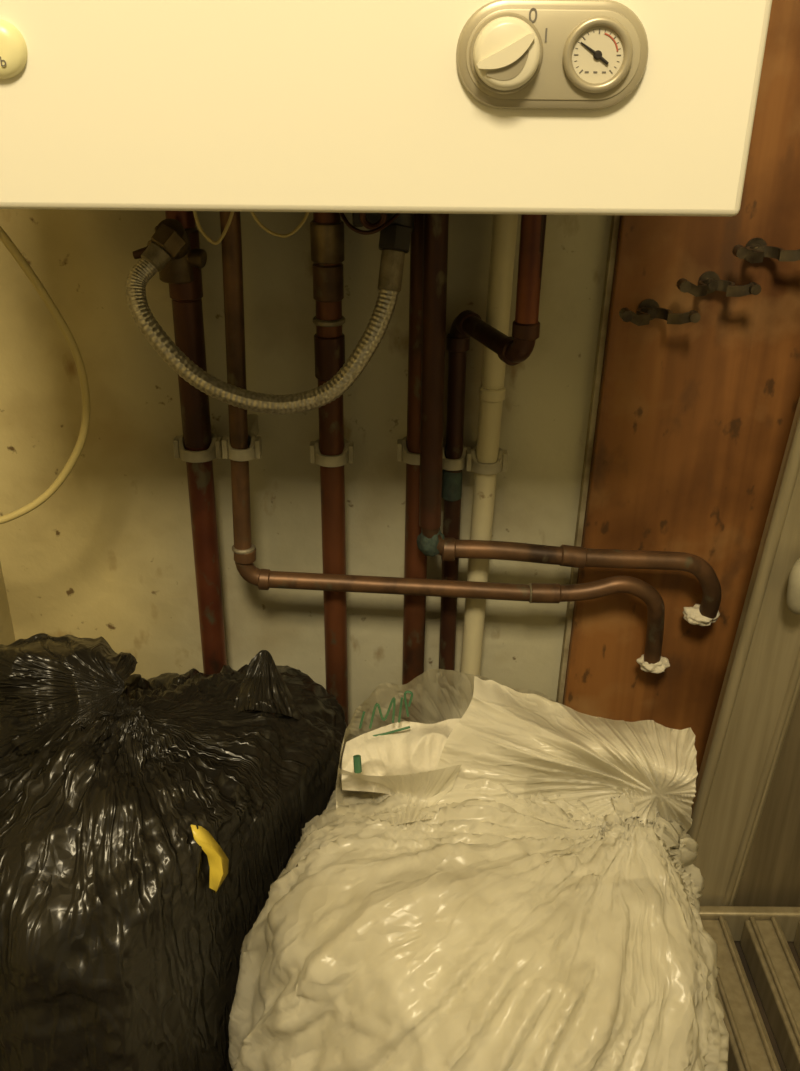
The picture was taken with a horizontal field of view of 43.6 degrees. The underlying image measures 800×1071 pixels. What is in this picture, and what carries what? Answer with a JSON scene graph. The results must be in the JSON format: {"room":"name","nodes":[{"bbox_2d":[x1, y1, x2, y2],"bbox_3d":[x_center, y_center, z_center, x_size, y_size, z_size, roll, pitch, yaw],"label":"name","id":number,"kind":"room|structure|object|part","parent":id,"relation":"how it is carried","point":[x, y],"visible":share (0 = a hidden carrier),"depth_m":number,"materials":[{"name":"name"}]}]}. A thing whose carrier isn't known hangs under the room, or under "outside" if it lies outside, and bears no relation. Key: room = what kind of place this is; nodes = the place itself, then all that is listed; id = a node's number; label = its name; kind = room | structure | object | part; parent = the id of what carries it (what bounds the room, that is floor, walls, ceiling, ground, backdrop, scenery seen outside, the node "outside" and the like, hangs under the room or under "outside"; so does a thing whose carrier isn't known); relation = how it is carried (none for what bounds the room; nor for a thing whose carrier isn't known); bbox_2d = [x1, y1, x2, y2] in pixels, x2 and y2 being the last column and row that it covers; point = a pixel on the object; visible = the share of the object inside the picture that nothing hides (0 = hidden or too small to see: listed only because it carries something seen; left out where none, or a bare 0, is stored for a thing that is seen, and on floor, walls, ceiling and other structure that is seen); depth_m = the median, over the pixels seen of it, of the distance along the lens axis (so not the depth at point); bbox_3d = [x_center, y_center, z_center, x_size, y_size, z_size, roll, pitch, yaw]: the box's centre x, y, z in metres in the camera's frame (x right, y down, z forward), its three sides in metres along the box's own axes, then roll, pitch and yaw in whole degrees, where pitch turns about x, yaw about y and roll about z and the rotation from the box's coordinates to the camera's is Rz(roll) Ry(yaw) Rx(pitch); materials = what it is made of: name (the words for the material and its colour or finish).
{"room":"boiler room","nodes":[
{"label":"boiler room","id":0,"kind":"room"},
{"bbox_2d":[0,562,15,644],"bbox_3d":[-0.408,-0.199,-0.125,0.050,2.100,1.750,1,27,0],"label":"wall","id":1,"kind":"structure","parent":0,"point":[7,636],"depth_m":0.98,"materials":[{"name":"paint"}]},
{"bbox_2d":[0,209,611,725],"bbox_3d":[0.124,-0.595,0.680,1.105,2.100,0.050,1,27,0],"label":"wall","id":2,"kind":"structure","parent":0,"point":[109,555],"depth_m":0.91,"materials":[{"name":"paint"}]},
{"bbox_2d":[173,425,221,462],"bbox_3d":[-0.177,-0.081,0.883,0.041,0.018,0.048,1,27,0],"label":"clip","id":3,"kind":"object","parent":2,"relation":"attached to","point":[214,451],"visible":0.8,"depth_m":0.87,"materials":[{"name":"plastic"}]},
{"bbox_2d":[221,415,261,461],"bbox_3d":[-0.134,-0.085,0.869,0.032,0.018,0.069,1,27,0],"label":"clip","id":4,"kind":"object","parent":2,"relation":"attached to","point":[254,450],"visible":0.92,"depth_m":0.84,"materials":[{"name":"plastic"}]},
{"bbox_2d":[309,438,353,466],"bbox_3d":[-0.060,-0.077,0.885,0.038,0.018,0.046,1,27,0],"label":"clip","id":5,"kind":"object","parent":2,"relation":"attached to","point":[347,456],"visible":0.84,"depth_m":0.87,"materials":[{"name":"plastic"}]},
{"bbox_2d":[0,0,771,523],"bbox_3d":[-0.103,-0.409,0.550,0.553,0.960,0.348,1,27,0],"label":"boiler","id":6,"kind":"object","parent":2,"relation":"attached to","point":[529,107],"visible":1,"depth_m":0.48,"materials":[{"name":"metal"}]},
{"bbox_2d":[165,211,226,674],"bbox_3d":[-0.178,-0.016,0.907,0.030,0.816,0.027,1,27,0],"label":"copper pipe","id":7,"kind":"object","parent":6,"relation":"attached to","point":[187,309],"visible":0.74,"depth_m":0.88,"materials":[{"name":"brown metal"}]},
{"bbox_2d":[132,218,206,283],"bbox_3d":[-0.178,-0.224,0.787,0.041,0.052,0.061,8,27,14],"label":"valve","id":8,"kind":"object","parent":7,"relation":"attached to","point":[179,270],"visible":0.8,"depth_m":0.79,"materials":[{"name":"gold metal"}]},
{"bbox_3d":[-0.188,-0.219,0.765,0.034,0.016,0.009,1,27,0],"label":"valve lever","id":9,"kind":"part","parent":8,"relation":"part of","materials":[{"name":"red metal"}]},
{"bbox_2d":[310,212,347,726],"bbox_3d":[-0.060,-0.015,0.907,0.027,0.815,0.027,-23,35,-39],"label":"copper pipe","id":10,"kind":"object","parent":6,"relation":"attached to","point":[326,228],"visible":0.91,"depth_m":0.86,"materials":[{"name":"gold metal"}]},
{"bbox_2d":[352,213,413,231],"bbox_3d":[-0.012,-0.297,0.727,0.046,0.150,0.035,1,27,0],"label":"valve","id":11,"kind":"object","parent":6,"relation":"attached to","point":[370,221],"visible":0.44,"depth_m":0.75,"materials":[{"name":"black metal"}]},
{"bbox_2d":[125,224,411,413],"bbox_3d":[-0.100,-0.169,0.774,0.217,0.140,0.062,1,27,0],"label":"hose","id":12,"kind":"object","parent":11,"relation":"attached to","point":[166,243],"visible":1,"depth_m":0.76,"materials":[{"name":"metal"}]},
{"bbox_3d":[-0.044,-0.470,0.358,0.437,0.680,0.020,1,27,0],"label":"panel","id":13,"kind":"part","parent":6,"relation":"part of","materials":[{"name":"metal"}]},
{"bbox_2d":[402,213,426,684],"bbox_3d":[0.015,-0.014,0.907,0.025,0.816,0.021,1,27,0],"label":"copper pipe","id":14,"kind":"object","parent":6,"relation":"attached to","point":[415,561],"visible":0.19,"depth_m":0.88,"materials":[{"name":"brown metal"}]},
{"bbox_2d":[219,211,669,672],"bbox_3d":[0.057,-0.117,0.829,0.410,0.559,0.037,-1,27,-3],"label":"copper pipe","id":15,"kind":"object","parent":6,"relation":"attached to","point":[244,550],"visible":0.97,"depth_m":0.90,"materials":[{"name":"brown metal"}]},
{"bbox_2d":[460,214,517,674],"bbox_3d":[0.075,-0.013,0.908,0.039,0.816,0.024,1,27,0],"label":"pipe","id":16,"kind":"object","parent":6,"relation":"attached to","point":[492,390],"visible":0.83,"depth_m":0.86,"materials":[{"name":"white plastic"}]},
{"bbox_2d":[439,214,546,669],"bbox_3d":[0.068,0.007,0.866,0.024,0.816,0.140,-10,28,-20],"label":"copper pipe","id":17,"kind":"object","parent":6,"relation":"attached to","point":[513,350],"visible":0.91,"depth_m":0.83,"materials":[{"name":"brown metal"}]},
{"bbox_3d":[0.049,-0.220,0.458,0.031,0.031,0.010,1,27,0],"label":"knob","id":18,"kind":"part","parent":6,"relation":"part of","materials":[{"name":"plastic"}]},
{"bbox_3d":[0.071,-0.222,0.463,0.081,0.038,0.001,1,27,0],"label":"control plate","id":19,"kind":"part","parent":6,"relation":"part of","materials":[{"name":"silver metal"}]},
{"bbox_2d":[417,213,720,626],"bbox_3d":[0.159,-0.140,0.816,0.286,0.505,0.036,-1,27,-3],"label":"copper pipe","id":20,"kind":"object","parent":6,"relation":"attached to","point":[431,542],"visible":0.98,"depth_m":0.87,"materials":[{"name":"brown metal"}]},
{"bbox_2d":[397,436,419,464],"bbox_3d":[0.016,-0.079,0.884,0.038,0.018,0.046,1,27,0],"label":"clip","id":21,"kind":"object","parent":2,"relation":"attached to","point":[403,454],"visible":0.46,"depth_m":0.87,"materials":[{"name":"plastic"}]},
{"bbox_2d":[442,440,470,470],"bbox_3d":[0.047,-0.072,0.894,0.032,0.018,0.033,1,27,0],"label":"clip","id":22,"kind":"object","parent":2,"relation":"attached to","point":[448,464],"visible":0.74,"depth_m":0.88,"materials":[{"name":"plastic"}]},
{"bbox_2d":[466,440,507,474],"bbox_3d":[0.077,-0.070,0.890,0.036,0.018,0.042,1,27,0],"label":"clip","id":23,"kind":"object","parent":2,"relation":"attached to","point":[472,464],"visible":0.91,"depth_m":0.88,"materials":[{"name":"plastic"}]},
{"bbox_2d":[556,215,619,703],"bbox_3d":[0.184,-0.576,0.655,0.037,2.090,0.012,1,27,0],"label":"trim","id":24,"kind":"structure","parent":2,"relation":"attached to","point":[615,220],"depth_m":0.89,"materials":[{"name":"painted wood"}]},
{"bbox_2d":[562,0,799,781],"bbox_3d":[0.397,-0.562,0.630,0.453,2.090,0.065,1,27,0],"label":"wooden board","id":25,"kind":"object","parent":2,"relation":"attached to","point":[694,421],"depth_m":0.87,"materials":[{"name":"brown wood"}]},
{"bbox_3d":[0.207,-0.178,0.812,0.063,0.019,0.045,1,27,0],"label":"pipe bracket","id":26,"kind":"part","parent":25,"relation":"part of","materials":[{"name":"grey metal"}]},
{"bbox_3d":[0.250,-0.199,0.802,0.063,0.019,0.045,1,27,0],"label":"pipe bracket","id":27,"kind":"part","parent":25,"relation":"part of","materials":[{"name":"grey metal"}]},
{"bbox_3d":[0.289,-0.222,0.789,0.062,0.019,0.045,1,27,0],"label":"stem","id":28,"kind":"part","parent":25,"relation":"part of","materials":[{"name":"metal"}]},
{"bbox_3d":[0.289,-0.222,0.789,0.062,0.019,0.045,1,27,0],"label":"pipe bracket","id":29,"kind":"part","parent":25,"relation":"part of","materials":[{"name":"grey metal"}]},
{"bbox_2d":[733,558,799,906],"bbox_3d":[0.485,-0.441,0.604,0.322,1.900,0.060,1,27,0],"label":"door","id":30,"kind":"structure","parent":2,"relation":"attached to","point":[771,875],"depth_m":0.99,"materials":[{"name":"wood"}]},
{"bbox_2d":[691,396,799,905],"bbox_3d":[0.381,-0.450,0.620,0.191,1.900,0.026,1,27,0],"label":"stile","id":31,"kind":"object","parent":30,"relation":"attached to","point":[774,648],"visible":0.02,"depth_m":0.91,"materials":[{"name":"wood"}]},
{"bbox_3d":[0.497,-0.451,0.623,0.298,1.900,0.018,1,27,0],"label":"infill panel","id":32,"kind":"part","parent":30,"relation":"part of","materials":[{"name":"wood"}]},
{"bbox_3d":[0.340,0.038,0.835,0.020,0.054,0.052,24,34,38],"label":"pull handle","id":33,"kind":"part","parent":30,"relation":"part of","materials":[{"name":"plastic"}]},
{"bbox_2d":[686,413,799,905],"bbox_3d":[0.375,-0.445,0.609,0.191,1.900,0.011,1,27,0],"label":"beads","id":34,"kind":"object","parent":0,"point":[792,466],"depth_m":0.89},
{"bbox_2d":[734,941,799,1070],"bbox_3d":[0.110,0.757,0.377,1.105,0.050,1.800,1,27,0],"label":"floor","id":35,"kind":"structure","parent":0,"point":[781,1063],"depth_m":0.96,"materials":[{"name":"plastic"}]},
{"bbox_2d":[0,633,346,1070],"bbox_3d":[-0.209,0.268,0.832,0.346,0.401,0.403,1,27,0],"label":"bag","id":36,"kind":"object","parent":35,"relation":"on","point":[147,827],"visible":0.87,"depth_m":0.70,"materials":[{"name":"black plastic"}]},
{"bbox_2d":[228,669,728,1070],"bbox_3d":[0.056,0.306,0.787,0.358,0.383,0.394,3,27,5],"label":"bag","id":37,"kind":"object","parent":35,"relation":"on","point":[492,876],"visible":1,"depth_m":0.68,"materials":[{"name":"white plastic"}]},
{"bbox_2d":[342,718,460,793],"bbox_3d":[0.013,0.170,0.762,0.115,0.049,0.043,-1,27,-3],"label":"paper towel","id":38,"kind":"object","parent":37,"relation":"on","point":[399,748],"depth_m":0.75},
{"bbox_2d":[701,916,780,1070],"bbox_3d":[0.305,0.692,0.413,0.036,0.039,1.326,1,27,0],"label":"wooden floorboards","id":39,"kind":"structure","parent":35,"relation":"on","point":[750,1046],"depth_m":0.90,"materials":[{"name":"wood"}]},
{"bbox_2d":[699,906,799,941],"bbox_3d":[0.446,0.394,1.012,0.331,0.040,0.012,1,27,0],"label":"rail","id":40,"kind":"object","parent":35,"relation":"on","point":[788,918],"visible":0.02,"depth_m":1.00,"materials":[{"name":"metal"}]},
{"bbox_2d":[740,917,799,1070],"bbox_3d":[0.358,0.692,0.413,0.034,0.039,1.326,1,27,0],"label":"floor track","id":41,"kind":"object","parent":35,"relation":"on","point":[775,972],"visible":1,"depth_m":0.94,"materials":[{"name":"wood"}]},
{"bbox_2d":[794,921,799,957],"bbox_3d":[0.410,0.693,0.413,0.030,0.039,1.326,1,27,0],"label":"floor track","id":42,"kind":"object","parent":35,"relation":"on","point":[797,936],"visible":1,"depth_m":1.00,"materials":[{"name":"metal"}]}
]}

